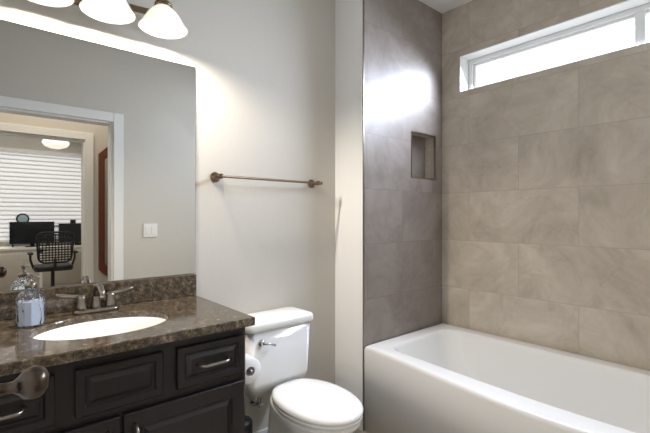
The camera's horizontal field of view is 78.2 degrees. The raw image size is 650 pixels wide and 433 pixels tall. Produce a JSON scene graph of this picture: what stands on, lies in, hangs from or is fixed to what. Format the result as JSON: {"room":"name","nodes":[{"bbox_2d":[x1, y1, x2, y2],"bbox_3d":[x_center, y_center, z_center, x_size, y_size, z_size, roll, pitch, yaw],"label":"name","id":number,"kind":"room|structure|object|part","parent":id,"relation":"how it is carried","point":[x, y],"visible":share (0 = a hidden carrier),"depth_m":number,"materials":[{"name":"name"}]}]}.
{"room":"bathroom","nodes":[
{"label":"bathroom","id":0,"kind":"room"},
{"bbox_2d":[0,365,49,400],"bbox_3d":[-0.612,0.310,0.684,0.236,0.068,0.068,0,0,-40],"label":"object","id":1,"kind":"structure","parent":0,"point":[33,383],"depth_m":0.72,"materials":[{"name":"brown metal"}]},
{"bbox_2d":[0,0,334,432],"bbox_3d":[-0.728,-0.100,1.950,1.980,2.720,0.120,0,0,-40],"label":"wall","id":2,"kind":"structure","parent":0,"point":[265,69],"depth_m":2.17,"materials":[{"name":"paint"}]},
{"bbox_2d":[0,19,194,290],"bbox_3d":[-0.987,-0.225,1.645,0.930,1.000,0.005,0,0,-40],"label":"mirror","id":3,"kind":"object","parent":2,"relation":"attached to","point":[97,141],"visible":1,"depth_m":1.65,"materials":[{"name":"white mirror"}]},
{"bbox_2d":[0,274,195,320],"bbox_3d":[-0.981,0.330,1.639,0.930,0.100,0.020,0,0,-40],"label":"backsplash","id":4,"kind":"structure","parent":2,"relation":"attached to","point":[151,289],"depth_m":1.71,"materials":[{"name":"stone"}]},
{"bbox_2d":[29,0,187,38],"bbox_3d":[-0.865,-0.881,1.579,0.614,0.182,0.266,0,0,-40],"label":"light","id":5,"kind":"object","parent":2,"relation":"attached to","point":[161,21],"visible":1,"depth_m":1.62,"materials":[{"name":"white glass"}]},
{"bbox_3d":[-1.001,-0.838,1.416,0.194,0.096,0.194,0,0,-40],"label":"lamp shade","id":6,"kind":"part","parent":5,"relation":"part of","materials":[{"name":"white glass"}]},
{"bbox_3d":[-0.841,-0.838,1.552,0.194,0.096,0.194,0,0,-40],"label":"lamp shade","id":7,"kind":"part","parent":5,"relation":"part of","materials":[{"name":"white glass"}]},
{"bbox_3d":[-0.681,-0.838,1.688,0.194,0.096,0.194,0,0,-40],"label":"lamp shade","id":8,"kind":"part","parent":5,"relation":"part of","materials":[{"name":"white glass"}]},
{"bbox_2d":[255,427,267,432],"bbox_3d":[-0.279,1.215,2.245,0.915,0.090,0.012,0,0,-40],"label":"baseboard","id":9,"kind":"structure","parent":2,"relation":"attached to","point":[265,430],"depth_m":2.19,"materials":[{"name":"white"}]},
{"bbox_2d":[210,172,322,187],"bbox_3d":[-0.292,-0.198,2.187,0.690,0.051,0.082,0,0,-40],"label":"towel rail","id":10,"kind":"object","parent":2,"relation":"attached to","point":[215,177],"visible":1,"depth_m":2.10,"materials":[{"name":"brown metal"}]},
{"bbox_2d":[353,428,366,432],"bbox_3d":[0.278,1.285,1.563,3.010,0.050,2.014,0,0,-40],"label":"floor","id":11,"kind":"structure","parent":0,"point":[357,430],"depth_m":2.34,"materials":[{"name":"tile"}]},
{"bbox_2d":[0,273,260,432],"bbox_3d":[-0.758,0.730,1.456,1.032,1.060,0.588,0,0,-40],"label":"vanity","id":12,"kind":"object","parent":11,"relation":"on","point":[151,355],"visible":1,"depth_m":1.36,"materials":[{"name":"black wood"}]},
{"bbox_3d":[-0.839,0.515,1.025,0.125,0.010,0.038,0,0,-40],"label":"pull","id":13,"kind":"part","parent":12,"relation":"part of","materials":[{"name":"silver metal"}]},
{"bbox_3d":[-0.857,0.515,1.045,0.250,0.140,0.019,0,0,-40],"label":"drawer","id":14,"kind":"part","parent":12,"relation":"part of","materials":[{"name":"black wood"}]},
{"bbox_3d":[-0.793,0.873,1.100,0.418,0.515,0.019,0,0,-40],"label":"door","id":15,"kind":"part","parent":12,"relation":"part of","materials":[{"name":"black wood"}]},
{"bbox_2d":[0,295,254,375],"bbox_3d":[-0.802,0.396,1.429,0.930,0.032,0.572,0,0,-40],"label":"countertop","id":16,"kind":"structure","parent":12,"relation":"on","point":[186,317],"depth_m":1.34,"materials":[{"name":"stone"}]},
{"bbox_2d":[15,287,45,328],"bbox_3d":[-1.026,0.311,1.394,0.086,0.136,0.086,0,0,-40],"label":"soap bottle","id":17,"kind":"object","parent":16,"relation":"on","point":[30,304],"depth_m":1.36,"materials":[{"name":"clear glass"}]},
{"bbox_2d":[55,283,133,314],"bbox_3d":[-0.884,0.320,1.563,0.275,0.119,0.154,0,0,-40],"label":"faucet","id":18,"kind":"object","parent":16,"relation":"on","point":[110,307],"depth_m":1.58,"materials":[{"name":"silver metal"}]},
{"bbox_2d":[33,317,165,339],"bbox_3d":[-0.781,0.473,1.419,0.447,0.143,0.343,0,0,-40],"label":"sink","id":19,"kind":"object","parent":16,"relation":"in","point":[89,327],"depth_m":1.53,"materials":[{"name":"white ceramic"}]},
{"bbox_3d":[-0.584,0.700,1.242,0.011,0.110,0.037,0,0,-40],"label":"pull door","id":20,"kind":"part","parent":12,"relation":"part of","materials":[{"name":"silver metal"}]},
{"bbox_3d":[-0.467,0.873,1.377,0.418,0.515,0.019,0,0,-40],"label":"door","id":21,"kind":"part","parent":12,"relation":"part of","materials":[{"name":"black wood"}]},
{"bbox_3d":[-0.403,0.515,1.431,0.251,0.140,0.019,0,0,-40],"label":"drawer","id":22,"kind":"part","parent":12,"relation":"part of","materials":[{"name":"black wood"}]},
{"bbox_3d":[-0.386,0.515,1.410,0.125,0.010,0.038,0,0,-40],"label":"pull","id":23,"kind":"part","parent":12,"relation":"part of","materials":[{"name":"silver metal"}]},
{"bbox_2d":[245,415,252,432],"bbox_3d":[-0.413,1.087,1.943,0.120,0.344,0.120,0,0,-40],"label":"waste bin","id":24,"kind":"object","parent":11,"relation":"on","point":[248,421],"visible":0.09,"depth_m":1.93,"materials":[{"name":"black plastic"}]},
{"bbox_2d":[245,307,362,432],"bbox_3d":[-0.125,0.886,1.921,0.406,0.747,0.701,0,0,-40],"label":"toilet","id":25,"kind":"object","parent":11,"relation":"on","point":[278,339],"visible":0.91,"depth_m":1.94,"materials":[{"name":"white ceramic"}]},
{"bbox_3d":[-0.280,0.620,1.949,0.083,0.040,0.029,0,0,-40],"label":"lever","id":26,"kind":"part","parent":25,"relation":"part of","materials":[{"name":"silver metal"}]},
{"bbox_3d":[-0.278,0.723,2.101,0.380,0.325,0.200,0,0,-40],"label":"tank","id":27,"kind":"part","parent":25,"relation":"part of","materials":[{"name":"white ceramic"}]},
{"bbox_3d":[-0.275,0.536,2.098,0.406,0.046,0.218,0,0,-40],"label":"tank lid","id":28,"kind":"part","parent":25,"relation":"part of","materials":[{"name":"white ceramic"}]},
{"bbox_3d":[-0.084,1.071,1.911,0.330,0.377,0.615,0,0,-40],"label":"bowl","id":29,"kind":"part","parent":25,"relation":"part of","materials":[{"name":"white ceramic"}]},
{"bbox_3d":[-0.035,0.857,1.854,0.346,0.050,0.484,0,0,-40],"label":"seat","id":30,"kind":"part","parent":25,"relation":"part of","materials":[{"name":"white plastic"}]},
{"bbox_2d":[364,323,649,432],"bbox_3d":[0.992,1.010,2.007,0.902,0.500,1.518,0,0,-40],"label":"bathtub","id":31,"kind":"object","parent":11,"relation":"on","point":[440,378],"visible":1,"depth_m":2.09,"materials":[{"name":"white ceramic"}]},
{"bbox_2d":[335,0,441,404],"bbox_3d":[0.499,-0.100,2.831,1.030,2.720,0.370,0,0,-40],"label":"wall","id":32,"kind":"structure","parent":0,"point":[403,38],"depth_m":2.52,"materials":[{"name":"grey tile"}]},
{"bbox_2d":[358,418,362,430],"bbox_3d":[0.145,1.215,2.443,0.012,0.090,0.238,0,0,-40],"label":"baseboard","id":33,"kind":"structure","parent":32,"relation":"attached to","point":[360,427],"depth_m":2.35,"materials":[{"name":"white"}]},
{"bbox_2d":[363,0,364,430],"bbox_3d":[0.228,-0.100,2.357,0.010,2.720,0.007,0,0,-40],"label":"trim","id":34,"kind":"structure","parent":32,"relation":"attached to","point":[363,0],"depth_m":2.35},
{"bbox_2d":[411,130,435,179],"bbox_3d":[0.673,-0.415,2.742,0.280,0.310,0.015,0,0,-40],"label":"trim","id":35,"kind":"structure","parent":32,"relation":"attached to","point":[434,178],"depth_m":2.78,"materials":[{"name":"grey tile"}]},
{"bbox_2d":[419,0,471,13],"bbox_3d":[1.213,-1.485,-1.040,6.500,0.050,7.190,0,0,-40],"label":"ceiling","id":36,"kind":"structure","parent":0,"point":[442,6],"depth_m":2.75,"materials":[{"name":"paint"}]},
{"bbox_2d":[442,0,649,370],"bbox_3d":[1.461,-0.100,2.326,0.220,2.720,1.644,0,0,-40],"label":"wall","id":37,"kind":"structure","parent":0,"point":[546,173],"depth_m":2.34,"materials":[{"name":"beige tile"}]},
{"bbox_2d":[460,0,649,91],"bbox_3d":[1.421,-0.985,2.328,0.168,0.250,1.310,0,0,-40],"label":"window","id":38,"kind":"structure","parent":37,"relation":"in","point":[639,14],"depth_m":2.35,"materials":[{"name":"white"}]}
]}

